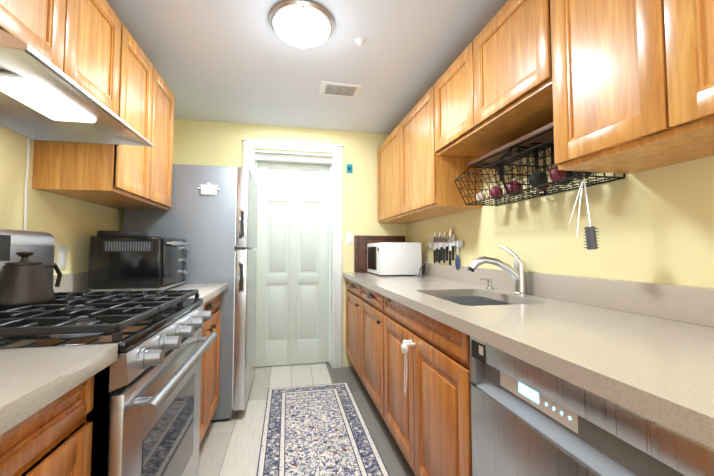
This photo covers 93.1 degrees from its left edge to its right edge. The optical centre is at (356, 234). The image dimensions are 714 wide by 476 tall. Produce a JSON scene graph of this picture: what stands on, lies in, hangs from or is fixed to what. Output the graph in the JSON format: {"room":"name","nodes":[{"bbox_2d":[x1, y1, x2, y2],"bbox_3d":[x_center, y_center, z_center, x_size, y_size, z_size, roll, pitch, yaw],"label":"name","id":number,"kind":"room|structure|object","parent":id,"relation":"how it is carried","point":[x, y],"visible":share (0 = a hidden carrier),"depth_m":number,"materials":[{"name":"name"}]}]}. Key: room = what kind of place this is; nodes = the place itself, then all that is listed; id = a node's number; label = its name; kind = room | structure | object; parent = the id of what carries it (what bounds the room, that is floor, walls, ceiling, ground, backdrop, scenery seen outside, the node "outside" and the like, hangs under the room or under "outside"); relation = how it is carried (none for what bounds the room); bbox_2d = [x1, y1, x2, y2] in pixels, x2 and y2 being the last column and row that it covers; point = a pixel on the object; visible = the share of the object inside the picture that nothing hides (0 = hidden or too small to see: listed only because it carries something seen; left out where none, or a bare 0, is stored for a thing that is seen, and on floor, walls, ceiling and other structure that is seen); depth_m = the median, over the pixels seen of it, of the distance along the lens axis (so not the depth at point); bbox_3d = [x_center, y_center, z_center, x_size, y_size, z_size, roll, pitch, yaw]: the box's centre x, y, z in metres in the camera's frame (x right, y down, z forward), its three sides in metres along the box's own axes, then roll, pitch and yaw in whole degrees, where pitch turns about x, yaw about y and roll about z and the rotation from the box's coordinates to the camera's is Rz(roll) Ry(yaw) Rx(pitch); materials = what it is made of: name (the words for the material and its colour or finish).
{"room":"kitchen","nodes":[
{"label":"kitchen","id":0,"kind":"room"},
{"bbox_2d":[0,126,122,275],"bbox_3d":[-1.272,-0.003,0.651,0.100,2.330,5.420,1,-3,-12],"label":"wall","id":1,"kind":"structure","parent":0,"point":[73,225],"depth_m":1.53,"materials":[{"name":"beige paint"}]},
{"bbox_2d":[0,0,120,115],"bbox_3d":[-1.143,-0.756,1.116,0.321,0.474,0.764,1,-3,-12],"label":"upper cabinet","id":2,"kind":"object","parent":1,"relation":"attached to","point":[78,42],"visible":0.71,"depth_m":1.21,"materials":[{"name":"brown wood"}]},
{"bbox_2d":[0,29,153,146],"bbox_3d":[-1.073,-0.466,1.117,0.465,0.099,0.760,1,-3,-12],"label":"range hood","id":3,"kind":"object","parent":2,"relation":"attached to","point":[42,98],"visible":1,"depth_m":1.16,"materials":[{"name":"silver metal"}]},
{"bbox_2d":[23,137,29,229],"bbox_3d":[-1.366,-0.111,1.393,0.010,0.585,0.013,1,-3,-12],"label":"cord","id":4,"kind":"object","parent":3,"relation":"hanging from","point":[26,183],"visible":0.6,"depth_m":1.40,"materials":[{"name":"white plastic"}]},
{"bbox_2d":[56,244,66,269],"bbox_3d":[-1.418,0.108,1.625,0.008,0.120,0.075,1,-3,-12],"label":"wall outlet","id":5,"kind":"object","parent":1,"relation":"attached to","point":[61,256],"visible":0.85,"depth_m":1.62,"materials":[{"name":"beige plastic"}]},
{"bbox_2d":[32,24,174,209],"bbox_3d":[-1.296,-0.568,1.847,0.321,0.781,0.737,1,-3,-12],"label":"upper cabinet","id":6,"kind":"object","parent":1,"relation":"attached to","point":[125,177],"visible":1,"depth_m":1.66,"materials":[{"name":"brown wood"}]},
{"bbox_2d":[173,119,406,366],"bbox_3d":[-0.628,0.127,3.395,2.270,2.330,0.300,1,-3,-12],"label":"wall","id":7,"kind":"structure","parent":0,"point":[205,143],"depth_m":3.34,"materials":[{"name":"beige paint"}]},
{"bbox_2d":[242,139,343,368],"bbox_3d":[-0.625,0.200,3.324,0.970,2.179,0.231,1,-3,-12],"label":"door","id":8,"kind":"structure","parent":7,"relation":"attached to","point":[292,294],"depth_m":3.36,"materials":[{"name":"white paint"}]},
{"bbox_2d":[346,232,352,243],"bbox_3d":[-0.073,0.038,3.354,0.070,0.115,0.012,1,-3,-12],"label":"light switch","id":9,"kind":"object","parent":7,"relation":"attached to","point":[349,237],"visible":1,"depth_m":3.35,"materials":[{"name":"white plastic"}]},
{"bbox_2d":[346,164,352,172],"bbox_3d":[-0.075,-0.659,3.390,0.062,0.090,0.004,1,-3,-12],"label":"sign","id":10,"kind":"object","parent":7,"relation":"attached to","point":[349,168],"visible":1,"depth_m":3.39,"materials":[{"name":"teal"}]},
{"bbox_2d":[198,362,414,475],"bbox_3d":[-0.111,1.222,0.833,2.470,0.100,5.420,1,-3,-12],"label":"floor","id":11,"kind":"structure","parent":0,"point":[231,446],"depth_m":2.17,"materials":[{"name":"beige wood"}]},
{"bbox_2d":[0,375,93,475],"bbox_3d":[-0.782,0.702,0.154,0.668,0.874,1.115,1,-3,-12],"label":"base cabinet","id":12,"kind":"object","parent":11,"relation":"on","point":[53,438],"visible":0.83,"depth_m":0.64,"materials":[{"name":"brown wood"}]},
{"bbox_2d":[0,343,117,434],"bbox_3d":[-0.627,0.160,-0.552,0.678,0.140,2.611,1,-3,-12],"label":"countertop","id":13,"kind":"structure","parent":12,"relation":"on","point":[33,380],"depth_m":0.61,"materials":[{"name":"beige stone"}]},
{"bbox_2d":[0,228,217,475],"bbox_3d":[-0.921,0.578,1.098,0.738,1.212,0.758,1,-3,-12],"label":"stove","id":14,"kind":"object","parent":11,"relation":"on","point":[143,415],"visible":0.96,"depth_m":0.98,"materials":[{"name":"silver metal"}]},
{"bbox_2d":[0,251,61,306],"bbox_3d":[-1.121,0.143,1.151,0.168,0.172,0.239,1,-3,-12],"label":"kettle","id":15,"kind":"object","parent":14,"relation":"on","point":[24,280],"visible":1,"depth_m":1.10,"materials":[{"name":"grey metal"}]},
{"bbox_2d":[122,164,257,421],"bbox_3d":[-1.196,0.401,2.567,0.770,1.705,0.715,1,-3,-12],"label":"fridge","id":16,"kind":"object","parent":11,"relation":"on","point":[218,231],"visible":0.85,"depth_m":2.27,"materials":[{"name":"silver metal"}]},
{"bbox_2d":[197,183,219,194],"bbox_3d":[-0.995,-0.306,2.270,0.144,0.080,0.014,1,-3,-12],"label":"magnet","id":17,"kind":"object","parent":16,"relation":"attached to","point":[208,189],"visible":1,"depth_m":2.27,"materials":[{"name":"white plastic"}]},
{"bbox_2d":[199,294,220,445],"bbox_3d":[-1.125,0.781,1.816,0.668,0.874,0.737,1,-3,-12],"label":"base cabinet","id":18,"kind":"object","parent":11,"relation":"on","point":[210,380],"visible":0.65,"depth_m":1.94,"materials":[{"name":"brown wood"}]},
{"bbox_2d":[53,272,227,303],"bbox_3d":[-1.121,0.274,1.841,0.678,0.140,0.741,1,-3,-12],"label":"countertop","id":19,"kind":"structure","parent":18,"relation":"on","point":[78,282],"depth_m":1.77,"materials":[{"name":"beige stone"}]},
{"bbox_2d":[88,231,190,290],"bbox_3d":[-1.203,0.149,1.956,0.395,0.319,0.441,1,-3,-12],"label":"toaster oven","id":20,"kind":"object","parent":19,"relation":"on","point":[126,261],"visible":1,"depth_m":1.75,"materials":[{"name":"black metal"}]},
{"bbox_2d":[256,382,389,475],"bbox_3d":[-0.123,1.198,1.470,0.653,0.006,2.770,1,-3,-12],"label":"rug","id":21,"kind":"object","parent":11,"relation":"on","point":[317,430],"visible":1,"depth_m":2.05,"materials":[{"name":"fabric"}]},
{"bbox_2d":[346,278,362,382],"bbox_3d":[0.256,0.839,3.030,0.668,0.874,0.696,1,-3,-12],"label":"base cabinet","id":22,"kind":"object","parent":11,"relation":"on","point":[354,298],"visible":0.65,"depth_m":2.91,"materials":[{"name":"brown wood"}]},
{"bbox_2d":[361,285,386,424],"bbox_3d":[0.390,0.808,2.377,0.668,0.874,0.640,1,-3,-12],"label":"base cabinet","id":23,"kind":"object","parent":11,"relation":"on","point":[373,313],"visible":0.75,"depth_m":2.25,"materials":[{"name":"brown wood"}]},
{"bbox_2d":[384,296,471,475],"bbox_3d":[0.567,0.770,1.590,0.641,0.874,0.973,1,-3,-12],"label":"base cabinet","id":24,"kind":"object","parent":11,"relation":"on","point":[428,418],"visible":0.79,"depth_m":1.38,"materials":[{"name":"brown wood"}]},
{"bbox_2d":[401,340,414,395],"bbox_3d":[0.229,0.607,1.528,0.054,0.250,0.064,1,-3,-12],"label":"child lock","id":25,"kind":"object","parent":24,"relation":"attached to","point":[405,344],"visible":1,"depth_m":1.52,"materials":[{"name":"white plastic"}]},
{"bbox_2d":[343,263,713,448],"bbox_3d":[0.498,0.361,1.890,0.663,0.326,3.073,1,-3,-12],"label":"countertop","id":26,"kind":"structure","parent":24,"relation":"on","point":[645,349],"depth_m":0.96,"materials":[{"name":"beige stone"}]},
{"bbox_2d":[354,235,404,271],"bbox_3d":[0.234,0.195,3.396,0.530,0.364,0.032,1,-3,-12],"label":"cutting board","id":27,"kind":"object","parent":26,"relation":"on","point":[360,252],"visible":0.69,"depth_m":3.35,"materials":[{"name":"brown wood"}]},
{"bbox_2d":[367,242,421,275],"bbox_3d":[0.326,0.220,3.091,0.372,0.284,0.470,1,-3,-12],"label":"microwave","id":28,"kind":"object","parent":26,"relation":"on","point":[393,258],"visible":0.94,"depth_m":2.87,"materials":[{"name":"white plastic"}]},
{"bbox_2d":[414,262,425,276],"bbox_3d":[0.530,0.291,2.839,0.108,0.119,0.089,1,-3,-12],"label":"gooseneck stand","id":29,"kind":"object","parent":26,"relation":"on","point":[419,275],"visible":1,"depth_m":2.83,"materials":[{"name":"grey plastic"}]},
{"bbox_2d":[479,278,493,288],"bbox_3d":[0.729,0.275,1.905,0.082,0.061,0.041,1,-3,-12],"label":"soap dispenser","id":30,"kind":"object","parent":26,"relation":"on","point":[489,281],"visible":1,"depth_m":1.90,"materials":[{"name":"silver metal"}]},
{"bbox_2d":[467,245,527,294],"bbox_3d":[0.694,0.174,1.694,0.282,0.244,0.148,1,-3,-12],"label":"faucet","id":31,"kind":"object","parent":26,"relation":"on","point":[517,272],"visible":1,"depth_m":1.67,"materials":[{"name":"silver metal"}]},
{"bbox_2d":[470,336,713,475],"bbox_3d":[0.708,0.733,0.788,0.592,0.873,0.650,1,-3,-12],"label":"dishwasher","id":32,"kind":"object","parent":11,"relation":"on","point":[527,419],"visible":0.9,"depth_m":0.74,"materials":[{"name":"silver metal"}]},
{"bbox_2d":[106,0,507,133],"bbox_3d":[-0.111,-1.205,0.948,2.470,0.100,5.420,1,-3,-12],"label":"ceiling","id":33,"kind":"structure","parent":0,"point":[234,61],"depth_m":2.09,"materials":[{"name":"white paint"}]},
{"bbox_2d":[269,0,333,47],"bbox_3d":[-0.288,-1.071,1.774,0.336,0.090,0.336,1,-3,-12],"label":"ceiling light","id":34,"kind":"object","parent":33,"relation":"attached to","point":[303,23],"visible":1,"depth_m":1.69,"materials":[{"name":"white glass"}]},
{"bbox_2d":[319,81,362,97],"bbox_3d":[-0.124,-1.074,2.513,0.300,0.013,0.200,1,-3,-12],"label":"ceiling vent","id":35,"kind":"object","parent":33,"relation":"in","point":[340,89],"visible":1,"depth_m":2.50,"materials":[{"name":"white plastic"}]},
{"bbox_2d":[355,37,364,46],"bbox_3d":[0.017,-1.091,1.930,0.060,0.036,0.060,1,-3,-12],"label":"smoke detector","id":36,"kind":"object","parent":33,"relation":"attached to","point":[359,41],"visible":1,"depth_m":1.92,"materials":[{"name":"white plastic"}]},
{"bbox_2d":[407,147,713,287],"bbox_3d":[1.049,0.020,1.129,0.100,2.330,5.420,1,-3,-12],"label":"wall","id":37,"kind":"structure","parent":0,"point":[655,225],"depth_m":1.30,"materials":[{"name":"beige paint"}]},
{"bbox_2d":[377,127,417,223],"bbox_3d":[0.438,-0.514,3.068,0.320,0.771,0.770,1,-3,-12],"label":"upper cabinet","id":38,"kind":"object","parent":37,"relation":"attached to","point":[387,151],"depth_m":3.10,"materials":[{"name":"brown wood"}]},
{"bbox_2d":[426,235,432,271],"bbox_3d":[0.610,0.166,2.874,0.053,0.317,0.075,1,-3,-12],"label":"wall outlet","id":39,"kind":"object","parent":37,"relation":"attached to","point":[430,244],"visible":1,"depth_m":2.87,"materials":[{"name":"beige plastic"}]},
{"bbox_2d":[397,85,481,220],"bbox_3d":[0.562,-0.542,2.468,0.320,0.771,0.703,1,-3,-12],"label":"upper cabinet","id":40,"kind":"object","parent":37,"relation":"attached to","point":[417,175],"depth_m":2.26,"materials":[{"name":"brown wood"}]},
{"bbox_2d":[433,229,463,269],"bbox_3d":[0.682,0.106,2.572,0.032,0.304,0.460,1,-3,-12],"label":"knife strip","id":41,"kind":"object","parent":37,"relation":"attached to","point":[442,243],"visible":0.98,"depth_m":2.58,"materials":[{"name":"silver metal"}]},
{"bbox_2d":[434,0,552,157],"bbox_3d":[0.728,-0.737,1.669,0.321,0.459,0.936,1,-3,-12],"label":"upper cabinet","id":42,"kind":"object","parent":37,"relation":"attached to","point":[493,90],"visible":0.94,"depth_m":1.51,"materials":[{"name":"brown wood"}]},
{"bbox_2d":[454,142,544,205],"bbox_3d":[0.727,-0.300,1.778,0.270,0.247,0.396,1,-3,-12],"label":"basket","id":43,"kind":"object","parent":37,"relation":"attached to","point":[490,159],"visible":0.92,"depth_m":1.76,"materials":[{"name":"black metal"}]},
{"bbox_2d":[476,178,522,201],"bbox_3d":[0.758,-0.230,1.785,0.146,0.092,0.278,1,-3,-12],"label":"produce","id":44,"kind":"object","parent":43,"relation":"in","point":[499,192],"visible":0.65,"depth_m":1.76,"materials":[{"name":"red food"}]},
{"bbox_2d":[495,122,624,194],"bbox_3d":[0.805,-0.319,1.397,0.270,0.247,0.396,1,-3,-12],"label":"basket","id":45,"kind":"object","parent":37,"relation":"attached to","point":[541,138],"visible":0.5,"depth_m":1.45,"materials":[{"name":"black metal"}]},
{"bbox_2d":[528,167,592,190],"bbox_3d":[0.821,-0.247,1.414,0.132,0.090,0.311,0,-3,-7],"label":"produce","id":46,"kind":"object","parent":45,"relation":"in","point":[554,174],"visible":0.42,"depth_m":1.36,"materials":[{"name":"red food"}]},
{"bbox_2d":[567,174,598,249],"bbox_3d":[0.809,-0.081,1.212,0.063,0.271,0.084,1,-3,-12],"label":"brush","id":47,"kind":"object","parent":45,"relation":"hanging from","point":[591,238],"visible":1,"depth_m":1.19,"materials":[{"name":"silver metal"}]},
{"bbox_2d":[550,0,713,173],"bbox_3d":[0.895,-0.620,0.853,0.321,0.771,0.711,1,-3,-12],"label":"upper cabinet","id":48,"kind":"object","parent":37,"relation":"attached to","point":[633,85],"visible":1,"depth_m":0.92,"materials":[{"name":"brown wood"}]}
]}

